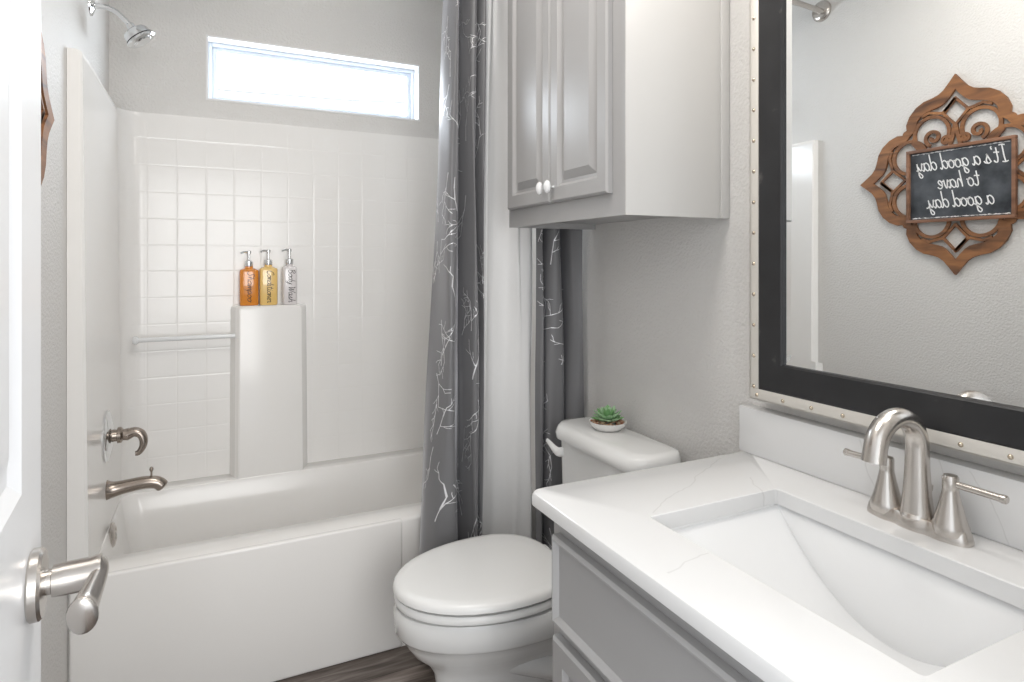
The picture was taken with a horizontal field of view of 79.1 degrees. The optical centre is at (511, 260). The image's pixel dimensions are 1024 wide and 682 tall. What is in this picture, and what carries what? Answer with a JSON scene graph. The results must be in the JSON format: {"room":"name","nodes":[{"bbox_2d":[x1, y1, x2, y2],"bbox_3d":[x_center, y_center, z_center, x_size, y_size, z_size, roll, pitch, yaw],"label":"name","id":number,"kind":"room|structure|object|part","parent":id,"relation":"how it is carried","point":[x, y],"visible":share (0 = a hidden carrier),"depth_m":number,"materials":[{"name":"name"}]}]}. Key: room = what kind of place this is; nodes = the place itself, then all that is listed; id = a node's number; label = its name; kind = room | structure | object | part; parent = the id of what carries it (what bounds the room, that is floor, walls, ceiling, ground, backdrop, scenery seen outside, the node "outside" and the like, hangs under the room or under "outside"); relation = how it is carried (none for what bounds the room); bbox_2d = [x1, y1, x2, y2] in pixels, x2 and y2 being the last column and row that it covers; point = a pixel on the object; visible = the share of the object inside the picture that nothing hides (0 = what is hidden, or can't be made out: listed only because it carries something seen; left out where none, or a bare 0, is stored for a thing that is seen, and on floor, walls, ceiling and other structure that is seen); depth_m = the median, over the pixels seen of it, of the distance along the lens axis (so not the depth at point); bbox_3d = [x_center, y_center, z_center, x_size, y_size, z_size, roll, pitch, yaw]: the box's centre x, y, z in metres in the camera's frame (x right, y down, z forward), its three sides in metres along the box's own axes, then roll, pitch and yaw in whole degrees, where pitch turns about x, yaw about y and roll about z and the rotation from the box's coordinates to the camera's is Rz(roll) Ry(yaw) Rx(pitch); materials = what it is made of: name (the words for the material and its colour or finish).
{"room":"bathroom","nodes":[
{"label":"bathroom","id":0,"kind":"room"},
{"bbox_2d":[41,0,108,681],"bbox_3d":[-1.002,-0.044,1.135,0.100,2.720,2.956,0,0,-26],"label":"wall","id":1,"kind":"structure","parent":0,"point":[64,23],"depth_m":1.59,"materials":[{"name":"white paint"}]},
{"bbox_2d":[41,32,53,184],"bbox_3d":[-0.930,-0.340,1.141,0.028,0.790,0.790,0,0,-26],"label":"wall sign","id":2,"kind":"object","parent":1,"relation":"attached to","point":[47,118],"visible":0.02,"depth_m":1.41,"materials":[{"name":"brown wood"}]},
{"bbox_2d":[0,0,108,681],"bbox_3d":[-0.325,0.293,0.378,0.103,2.030,0.760,0,0,-30],"label":"door","id":3,"kind":"structure","parent":1,"relation":"in","point":[26,578],"depth_m":0.59,"materials":[{"name":"white paint"}]},
{"bbox_3d":[-0.487,0.332,0.637,0.014,0.071,0.071,0,0,-30],"label":"handle","id":4,"kind":"part","parent":3,"relation":"part of","materials":[{"name":"silver metal"}]},
{"bbox_3d":[-0.430,0.344,0.640,0.027,0.049,0.081,0,0,-16],"label":"lever","id":5,"kind":"part","parent":3,"relation":"part of","materials":[{"name":"silver metal"}]},
{"bbox_2d":[88,0,154,48],"bbox_3d":[-1.294,-0.791,2.062,0.184,0.154,0.096,0,0,-26],"label":"shower","id":6,"kind":"object","parent":1,"relation":"attached to","point":[137,36],"visible":1,"depth_m":2.05,"materials":[{"name":"silver metal"}]},
{"bbox_3d":[-1.323,-0.813,2.048,0.119,0.064,0.017,0,0,-26],"label":"shower arm","id":7,"kind":"part","parent":6,"relation":"part of","materials":[{"name":"silver metal"}]},
{"bbox_3d":[-0.506,-1.199,1.996,1.545,0.099,0.129,0,0,-26],"label":"shower rod","id":8,"kind":"object","parent":1,"relation":"attached to","visible":0},
{"bbox_2d":[419,0,486,554],"bbox_3d":[-0.197,0.059,2.077,0.236,2.443,0.152,0,0,-26],"label":"shower curtain","id":9,"kind":"object","parent":8,"relation":"hanging from","point":[453,446],"visible":0.81,"depth_m":2.07,"materials":[{"name":"grey fabric"}]},
{"bbox_2d":[482,0,531,537],"bbox_3d":[-0.028,0.059,2.177,0.205,2.443,0.052,0,0,-13],"label":"curtain liner","id":10,"kind":"object","parent":8,"relation":"hanging from","point":[507,488],"visible":0.66,"depth_m":2.18,"materials":[{"name":"white fabric"}]},
{"bbox_2d":[535,228,583,549],"bbox_3d":[0.154,0.059,2.179,0.184,2.443,0.097,0,0,-12],"label":"shower curtain","id":11,"kind":"object","parent":8,"relation":"hanging from","point":[559,369],"visible":0.37,"depth_m":2.15,"materials":[{"name":"grey fabric"}]},
{"bbox_2d":[109,0,442,138],"bbox_3d":[-0.885,-0.044,2.778,1.543,2.720,0.100,0,0,-26],"label":"wall","id":12,"kind":"structure","parent":0,"point":[167,74],"depth_m":2.64,"materials":[{"name":"white paint"}]},
{"bbox_2d":[206,34,419,121],"bbox_3d":[-0.868,-0.795,2.785,0.910,0.268,0.102,0,0,-26],"label":"window","id":13,"kind":"structure","parent":12,"relation":"in","point":[214,45],"depth_m":2.77,"materials":[{"name":"white"}]},
{"bbox_2d":[275,645,435,681],"bbox_3d":[-0.071,1.341,1.097,1.743,0.050,3.836,0,0,-26],"label":"floor","id":14,"kind":"structure","parent":0,"point":[399,664],"depth_m":1.99,"materials":[{"name":"wood"}]},
{"bbox_2d":[67,47,535,681],"bbox_3d":[-0.692,0.366,2.380,1.541,1.899,0.783,0,0,-26],"label":"bathtub","id":15,"kind":"object","parent":14,"relation":"on","point":[287,440],"visible":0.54,"depth_m":2.48,"materials":[{"name":"white plastic"}]},
{"bbox_2d":[109,522,116,546],"bbox_3d":[-1.313,0.901,2.042,0.019,0.079,0.080,0,0,-26],"label":"overflow plate","id":16,"kind":"object","parent":15,"relation":"in","point":[113,529],"visible":1,"depth_m":2.02,"materials":[{"name":"silver metal"}]},
{"bbox_2d":[102,410,147,462],"bbox_3d":[-1.273,0.573,2.050,0.121,0.166,0.166,0,0,-26],"label":"tub valve","id":17,"kind":"object","parent":15,"relation":"attached to","point":[110,435],"visible":1,"depth_m":2.02,"materials":[{"name":"silver metal"}]},
{"bbox_3d":[-1.288,0.573,2.043,0.060,0.052,0.052,0,0,-26],"label":"valve stem","id":18,"kind":"part","parent":17,"relation":"part of","materials":[{"name":"silver metal"}]},
{"bbox_3d":[-1.248,0.598,2.061,0.066,0.094,0.045,0,0,-26],"label":"lever","id":19,"kind":"part","parent":17,"relation":"part of","materials":[{"name":"silver metal"}]},
{"bbox_2d":[105,467,167,499],"bbox_3d":[-1.247,0.738,2.063,0.179,0.095,0.072,0,0,-26],"label":"tub spout","id":20,"kind":"object","parent":15,"relation":"attached to","point":[113,488],"visible":0.98,"depth_m":2.05,"materials":[{"name":"silver metal"}]},
{"bbox_3d":[-0.799,1.097,1.915,0.938,0.434,0.020,0,0,-26],"label":"apron panel","id":21,"kind":"part","parent":15,"relation":"part of","materials":[{"name":"white plastic"}]},
{"bbox_2d":[239,251,258,305],"bbox_3d":[-1.091,0.070,2.571,0.072,0.226,0.059,0,0,-26],"label":"pump bottle","id":22,"kind":"object","parent":15,"relation":"on","point":[248,276],"visible":1,"depth_m":2.55,"materials":[{"name":"orange plastic"}]},
{"bbox_2d":[259,249,277,304],"bbox_3d":[-1.023,0.067,2.604,0.070,0.232,0.059,0,0,-26],"label":"pump bottle","id":23,"kind":"object","parent":15,"relation":"on","point":[268,274],"visible":1,"depth_m":2.58,"materials":[{"name":"yellow plastic"}]},
{"bbox_2d":[281,249,296,303],"bbox_3d":[-0.950,0.065,2.639,0.063,0.236,0.059,0,0,-26],"label":"pump bottle","id":24,"kind":"object","parent":15,"relation":"on","point":[289,272],"visible":1,"depth_m":2.62,"materials":[{"name":"white"}]},
{"bbox_2d":[393,417,680,681],"bbox_3d":[0.044,0.916,1.745,0.736,0.800,0.500,0,0,-26],"label":"toilet","id":25,"kind":"object","parent":14,"relation":"on","point":[478,608],"visible":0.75,"depth_m":1.65,"materials":[{"name":"white ceramic"}]},
{"bbox_3d":[-0.092,0.901,1.736,0.478,0.024,0.393,0,0,-26],"label":"seat","id":26,"kind":"part","parent":25,"relation":"part of","materials":[{"name":"white plastic"}]},
{"bbox_3d":[-0.093,0.871,1.736,0.481,0.029,0.397,0,0,-26],"label":"lid","id":27,"kind":"part","parent":25,"relation":"part of","materials":[{"name":"white plastic"}]},
{"bbox_3d":[-0.040,1.116,1.762,0.597,0.400,0.384,0,0,-26],"label":"bowl","id":28,"kind":"part","parent":25,"relation":"part of","materials":[{"name":"white ceramic"}]},
{"bbox_3d":[0.142,0.601,1.998,0.038,0.046,0.075,0,0,-26],"label":"flush lever","id":29,"kind":"part","parent":25,"relation":"part of","materials":[{"name":"white ceramic"}]},
{"bbox_3d":[0.310,0.742,1.854,0.163,0.348,0.432,0,0,-26],"label":"tank","id":30,"kind":"part","parent":25,"relation":"part of","materials":[{"name":"white ceramic"}]},
{"bbox_2d":[589,405,626,431],"bbox_3d":[0.294,0.482,1.903,0.115,0.069,0.115,0,0,-26],"label":"potted succulent","id":31,"kind":"object","parent":25,"relation":"on","point":[605,419],"visible":1,"depth_m":1.88,"materials":[{"name":"green plant"}]},
{"bbox_3d":[0.294,0.503,1.903,0.115,0.026,0.115,0,0,-26],"label":"dish","id":32,"kind":"part","parent":31,"relation":"part of","materials":[{"name":"white ceramic"}]},
{"bbox_3d":[0.301,0.542,1.850,0.183,0.052,0.464,0,0,-26],"label":"tank lid","id":33,"kind":"part","parent":25,"relation":"part of","materials":[{"name":"white ceramic"}]},
{"bbox_2d":[552,522,763,681],"bbox_3d":[0.530,0.901,0.930,0.604,0.829,0.892,0,0,-26],"label":"vanity cabinet","id":34,"kind":"object","parent":14,"relation":"on","point":[607,628],"visible":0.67,"depth_m":1.01,"materials":[{"name":"grey paint"}]},
{"bbox_3d":[0.178,0.957,0.988,0.018,0.489,0.437,0,0,-26],"label":"door","id":35,"kind":"part","parent":34,"relation":"part of","materials":[{"name":"grey paint"}]},
{"bbox_2d":[532,404,1023,681],"bbox_3d":[0.517,0.417,0.945,0.613,0.139,0.971,0,0,-26],"label":"countertop","id":36,"kind":"structure","parent":34,"relation":"on","point":[798,464],"depth_m":1.02,"materials":[{"name":"white stone"}]},
{"bbox_2d":[671,504,1023,675],"bbox_3d":[0.492,0.576,0.964,0.339,0.180,0.481,0,0,-26],"label":"sink","id":37,"kind":"object","parent":36,"relation":"in","point":[923,619],"visible":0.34,"depth_m":1.08,"materials":[{"name":"white ceramic"}]},
{"bbox_2d":[843,407,1009,547],"bbox_3d":[0.697,0.352,1.067,0.199,0.210,0.199,0,0,19],"label":"sink faucet","id":38,"kind":"object","parent":36,"relation":"on","point":[914,512],"visible":1,"depth_m":1.04,"materials":[{"name":"silver metal"}]},
{"bbox_3d":[0.655,0.365,1.154,0.014,0.014,0.078,0,0,-26],"label":"lever","id":39,"kind":"part","parent":38,"relation":"part of","materials":[{"name":"silver metal"}]},
{"bbox_3d":[0.674,0.399,1.116,0.053,0.096,0.053,0,0,-26],"label":"handle","id":40,"kind":"part","parent":38,"relation":"part of","materials":[{"name":"silver metal"}]},
{"bbox_3d":[0.649,0.346,1.044,0.158,0.198,0.057,0,0,-26],"label":"spout","id":41,"kind":"part","parent":38,"relation":"part of","materials":[{"name":"silver metal"}]},
{"bbox_3d":[0.698,0.446,1.067,0.055,0.023,0.172,0,0,-26],"label":"plate","id":42,"kind":"part","parent":38,"relation":"part of","materials":[{"name":"silver metal"}]},
{"bbox_3d":[0.721,0.399,1.019,0.053,0.096,0.053,0,0,-26],"label":"handle","id":43,"kind":"part","parent":38,"relation":"part of","materials":[{"name":"silver metal"}]},
{"bbox_3d":[0.739,0.365,0.980,0.014,0.014,0.078,0,0,-26],"label":"lever","id":44,"kind":"part","parent":38,"relation":"part of","materials":[{"name":"silver metal"}]},
{"bbox_2d":[582,0,1023,475],"bbox_3d":[0.477,-0.044,1.850,0.100,2.720,2.956,0,0,-26],"label":"wall","id":45,"kind":"structure","parent":0,"point":[666,301],"depth_m":1.74,"materials":[{"name":"white paint"}]},
{"bbox_2d":[508,0,729,229],"bbox_3d":[0.251,-0.536,1.780,0.366,0.856,0.634,0,0,-26],"label":"upper cabinet","id":46,"kind":"object","parent":45,"relation":"attached to","point":[619,110],"visible":1,"depth_m":1.55,"materials":[{"name":"grey paint"}]},
{"bbox_3d":[0.052,-0.548,1.859,0.018,0.771,0.276,0,0,-26],"label":"door","id":47,"kind":"part","parent":46,"relation":"part of","materials":[{"name":"grey paint"}]},
{"bbox_3d":[0.076,-0.204,1.740,0.016,0.037,0.026,0,0,-26],"label":"knob","id":48,"kind":"part","parent":46,"relation":"part of","materials":[{"name":"white"}]},
{"bbox_3d":[0.095,-0.204,1.700,0.016,0.037,0.026,0,0,-26],"label":"knob","id":49,"kind":"part","parent":46,"relation":"part of","materials":[{"name":"white"}]},
{"bbox_3d":[0.137,-0.536,1.728,0.019,0.856,0.628,0,0,-26],"label":"frame","id":50,"kind":"part","parent":46,"relation":"part of","materials":[{"name":"grey paint"}]},
{"bbox_3d":[0.173,-0.548,1.608,0.018,0.771,0.276,0,0,-26],"label":"door","id":51,"kind":"part","parent":46,"relation":"part of","materials":[{"name":"grey paint"}]},
{"bbox_3d":[0.407,-0.536,1.512,0.318,0.856,0.004,0,0,-26],"label":"panel","id":52,"kind":"part","parent":46,"relation":"part of","materials":[{"name":"grey wood"}]},
{"bbox_2d":[739,404,1023,550],"bbox_3d":[0.777,0.402,1.071,0.036,0.108,0.971,0,0,-26],"label":"backsplash","id":53,"kind":"structure","parent":45,"relation":"attached to","point":[808,446],"depth_m":1.23,"materials":[{"name":"white stone"}]},
{"bbox_2d":[750,0,1023,467],"bbox_3d":[0.782,-0.232,1.035,0.058,1.104,0.942,0,0,-26],"label":"wall mirror","id":54,"kind":"object","parent":45,"relation":"attached to","point":[887,136],"visible":0.93,"depth_m":1.16,"materials":[{"name":"mirror"}]}
]}

